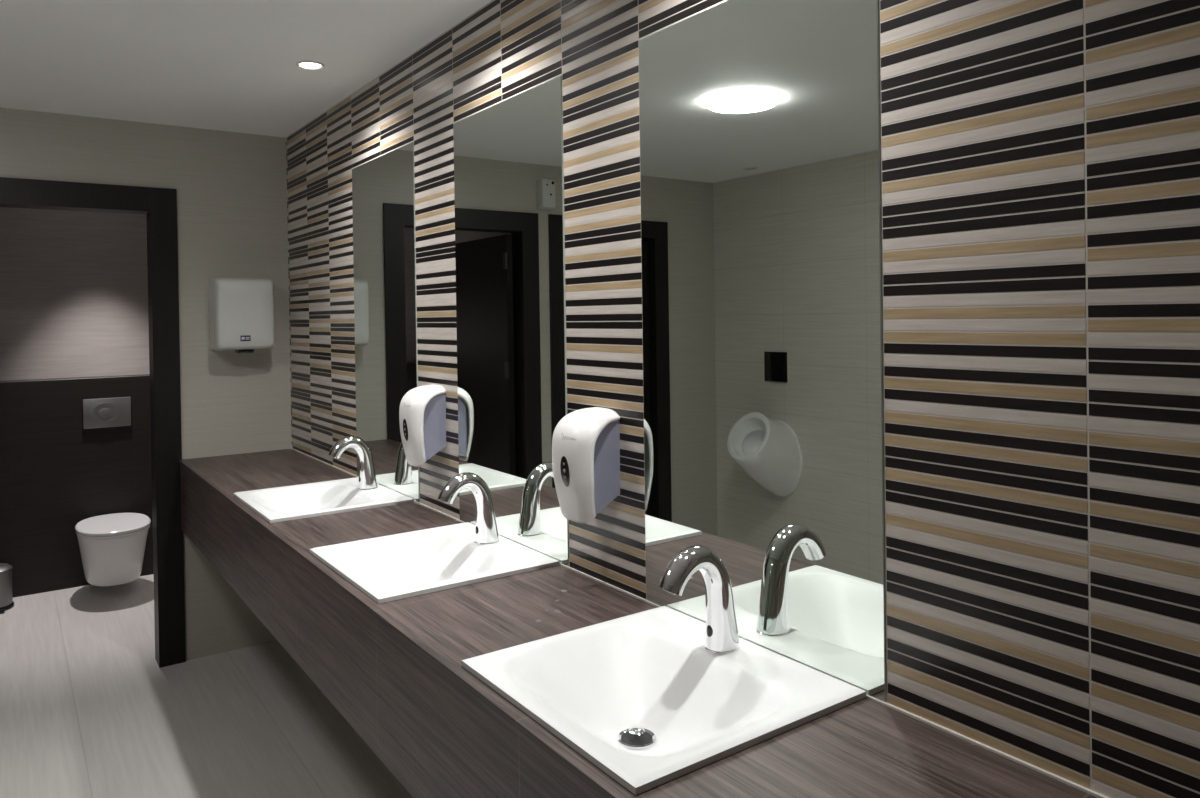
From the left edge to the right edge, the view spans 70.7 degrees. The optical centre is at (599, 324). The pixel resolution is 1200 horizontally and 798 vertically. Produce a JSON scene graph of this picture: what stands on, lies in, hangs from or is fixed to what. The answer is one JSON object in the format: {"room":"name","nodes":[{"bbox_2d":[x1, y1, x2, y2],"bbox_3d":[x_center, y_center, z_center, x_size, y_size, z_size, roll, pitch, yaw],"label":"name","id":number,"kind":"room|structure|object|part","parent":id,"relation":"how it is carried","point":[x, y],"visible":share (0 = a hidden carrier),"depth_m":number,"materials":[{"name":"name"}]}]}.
{"room":"public restroom","nodes":[
{"label":"public restroom","id":0,"kind":"room"},
{"bbox_2d":[0,207,149,380],"bbox_3d":[-3.594,0.323,4.663,2.735,2.371,0.100,-1,1,-35],"label":"wall","id":1,"kind":"structure","parent":0,"point":[74,284],"depth_m":4.96,"materials":[{"name":"tile"}]},
{"bbox_2d":[0,374,153,596],"bbox_3d":[-3.037,0.903,4.900,1.172,1.190,0.155,-1,1,-35],"label":"wall","id":2,"kind":"structure","parent":0,"point":[56,474],"depth_m":4.79,"materials":[{"name":"tile"}]},
{"bbox_2d":[83,397,130,428],"bbox_3d":[-2.861,0.510,4.915,0.242,0.170,0.022,-1,1,-35],"label":"flush plate","id":3,"kind":"object","parent":2,"relation":"attached to","point":[101,412],"visible":1,"depth_m":4.91,"materials":[{"name":"silver metal"}]},
{"bbox_2d":[75,513,150,585],"bbox_3d":[-2.706,1.249,4.708,0.360,0.316,0.538,-1,1,-35],"label":"toilet","id":4,"kind":"object","parent":2,"relation":"attached to","point":[112,546],"visible":1,"depth_m":4.55,"materials":[{"name":"white ceramic"}]},
{"bbox_3d":[-2.696,1.123,4.690,0.354,0.015,0.489,-1,1,-35],"label":"seat","id":5,"kind":"part","parent":4,"relation":"part of","materials":[{"name":"white ceramic"}]},
{"bbox_3d":[-2.697,1.101,4.690,0.360,0.021,0.499,-1,1,-35],"label":"lid","id":6,"kind":"part","parent":4,"relation":"part of","materials":[{"name":"white ceramic"}]},
{"bbox_2d":[0,107,291,660],"bbox_3d":[-2.616,0.323,3.273,2.735,2.371,0.100,-1,1,-35],"label":"wall","id":7,"kind":"structure","parent":0,"point":[232,220],"depth_m":3.81,"materials":[{"name":"beige tile"}]},
{"bbox_2d":[209,277,274,352],"bbox_3d":[-1.613,-0.043,3.824,0.254,0.340,0.154,-1,1,-35],"label":"dryer","id":8,"kind":"object","parent":7,"relation":"attached to","point":[241,310],"visible":1,"depth_m":3.76,"materials":[{"name":"white plastic"}]},
{"bbox_2d":[235,349,253,352],"bbox_3d":[-1.604,0.119,3.817,0.070,0.015,0.075,-1,1,-35],"label":"outlet","id":9,"kind":"object","parent":8,"relation":"attached to","point":[236,350],"depth_m":3.79,"materials":[{"name":"black plastic"}]},
{"bbox_2d":[0,574,412,797],"bbox_3d":[-1.504,1.558,1.732,2.935,0.100,7.500,-1,1,-35],"label":"floor","id":10,"kind":"structure","parent":0,"point":[88,709],"depth_m":3.23,"materials":[{"name":"tile"}]},
{"bbox_2d":[0,563,14,611],"bbox_3d":[-3.218,1.391,4.475,0.192,0.228,0.204,-1,1,-14],"label":"pedal bin","id":11,"kind":"object","parent":10,"relation":"on","point":[6,597],"visible":1,"depth_m":4.47,"materials":[{"name":"silver metal"}]},
{"bbox_3d":[-3.221,1.291,4.480,0.182,0.028,0.182,-1,1,-35],"label":"lid","id":12,"kind":"part","parent":11,"relation":"part of","materials":[{"name":"silver metal"}]},
{"bbox_2d":[0,0,491,137],"bbox_3d":[-1.541,-0.913,1.707,2.935,0.100,7.500,-1,1,-35],"label":"ceiling","id":13,"kind":"structure","parent":0,"point":[221,65],"depth_m":2.74,"materials":[{"name":"paint"}]},
{"bbox_2d":[296,61,324,69],"bbox_3d":[-0.982,-0.880,2.870,0.092,0.006,0.092,-1,1,-35],"label":"recessed light","id":14,"kind":"object","parent":13,"relation":"in","point":[310,65],"visible":1,"depth_m":2.86,"materials":[{"name":"white glass"}]},
{"bbox_2d":[286,0,1199,797],"bbox_3d":[0.154,0.297,1.798,0.101,2.371,5.500,-1,1,-35],"label":"wall","id":15,"kind":"structure","parent":0,"point":[1040,159],"depth_m":1.17,"materials":[{"name":"multicoloured tile"}]},
{"bbox_2d":[352,142,419,501],"bbox_3d":[-0.774,-0.008,3.019,0.004,1.184,0.596,-1,1,-35],"label":"wall mirror","id":16,"kind":"object","parent":15,"relation":"attached to","point":[383,194],"visible":0.93,"depth_m":2.99,"materials":[{"name":"silver metal"}]},
{"bbox_2d":[399,384,445,466],"bbox_3d":[-0.555,0.311,2.622,0.114,0.245,0.158,-1,1,-35],"label":"soap dispenser","id":17,"kind":"object","parent":15,"relation":"attached to","point":[422,410],"visible":1,"depth_m":2.58,"materials":[{"name":"white plastic"}]},
{"bbox_3d":[-0.539,0.313,2.634,0.074,0.203,0.125,-1,1,-35],"label":"panel","id":18,"kind":"part","parent":17,"relation":"part of","materials":[{"name":"grey plastic"}]},
{"bbox_2d":[453,75,568,565],"bbox_3d":[-0.256,-0.009,2.283,0.004,1.184,0.596,-1,1,-35],"label":"wall mirror","id":19,"kind":"object","parent":15,"relation":"attached to","point":[509,198],"visible":0.93,"depth_m":2.24,"materials":[{"name":"silver metal"}]},
{"bbox_2d":[552,407,619,522],"bbox_3d":[-0.037,0.311,1.886,0.114,0.245,0.158,-1,1,-35],"label":"soap dispenser","id":20,"kind":"object","parent":15,"relation":"attached to","point":[586,441],"visible":1,"depth_m":1.84,"materials":[{"name":"white plastic"}]},
{"bbox_3d":[-0.021,0.312,1.898,0.074,0.203,0.125,-1,1,-35],"label":"panel","id":21,"kind":"part","parent":20,"relation":"part of","materials":[{"name":"grey plastic"}]},
{"bbox_2d":[179,449,1096,797],"bbox_3d":[-0.295,0.746,1.941,0.486,0.308,4.750,-1,1,-35],"label":"countertop","id":22,"kind":"structure","parent":15,"relation":"attached to","point":[394,670],"depth_m":1.65,"materials":[{"name":"brown wood"}]},
{"bbox_2d":[234,477,413,522],"bbox_3d":[-0.946,0.638,2.878,0.458,0.118,0.498,-1,1,-35],"label":"washbasin","id":23,"kind":"object","parent":22,"relation":"in","point":[285,503],"visible":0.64,"depth_m":2.94,"materials":[{"name":"white ceramic"}]},
{"bbox_2d":[328,436,377,489],"bbox_3d":[-0.861,0.481,2.953,0.171,0.191,0.057,-1,1,-35],"label":"tap","id":24,"kind":"object","parent":23,"relation":"on","point":[367,476],"visible":1,"depth_m":2.95,"materials":[{"name":"silver metal"}]},
{"bbox_3d":[-0.483,0.757,1.808,0.018,0.293,4.750,-1,1,-35],"label":"panel","id":25,"kind":"part","parent":22,"relation":"part of","materials":[{"name":"brown wood"}]},
{"bbox_2d":[310,522,559,603],"bbox_3d":[-0.428,0.638,2.142,0.458,0.118,0.498,-1,1,-35],"label":"washbasin","id":26,"kind":"object","parent":22,"relation":"in","point":[388,568],"visible":0.85,"depth_m":2.19,"materials":[{"name":"white ceramic"}]},
{"bbox_2d":[438,472,499,544],"bbox_3d":[-0.343,0.481,2.217,0.171,0.191,0.057,-1,1,-35],"label":"tap","id":27,"kind":"object","parent":26,"relation":"on","point":[486,530],"visible":1,"depth_m":2.22,"materials":[{"name":"silver metal"}]},
{"bbox_2d":[462,606,865,794],"bbox_3d":[0.090,0.638,1.406,0.458,0.118,0.498,-1,1,-35],"label":"washbasin","id":28,"kind":"object","parent":22,"relation":"in","point":[640,696],"visible":0.97,"depth_m":1.42,"materials":[{"name":"white ceramic"}]},
{"bbox_2d":[658,545,739,653],"bbox_3d":[0.175,0.481,1.481,0.171,0.191,0.057,-1,1,-35],"label":"tap","id":29,"kind":"object","parent":28,"relation":"on","point":[722,636],"visible":1,"depth_m":1.48,"materials":[{"name":"silver metal"}]},
{"bbox_2d":[291,448,1108,797],"bbox_3d":[0.116,0.586,1.771,0.006,0.004,5.499,-1,1,-35],"label":"trim","id":30,"kind":"structure","parent":15,"relation":"attached to","point":[1077,786],"depth_m":1.23,"materials":[{"name":"grey metal"}]},
{"bbox_2d":[638,0,885,701],"bbox_3d":[0.262,-0.009,1.547,0.004,1.184,0.596,-1,1,-35],"label":"wall mirror","id":31,"kind":"object","parent":15,"relation":"attached to","point":[760,119],"visible":0.91,"depth_m":1.49,"materials":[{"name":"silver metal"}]},
{"bbox_3d":[-3.133,0.323,3.948,0.060,2.371,1.600,-1,1,-35],"label":"wall","id":32,"kind":"structure","parent":0,"visible":0},
{"bbox_2d":[0,177,185,667],"bbox_3d":[-2.444,0.455,3.795,0.906,2.091,0.784,-1,1,-35],"label":"door frame","id":33,"kind":"structure","parent":32,"relation":"in","point":[159,205],"depth_m":3.70,"materials":[{"name":"black wood"}]}
]}

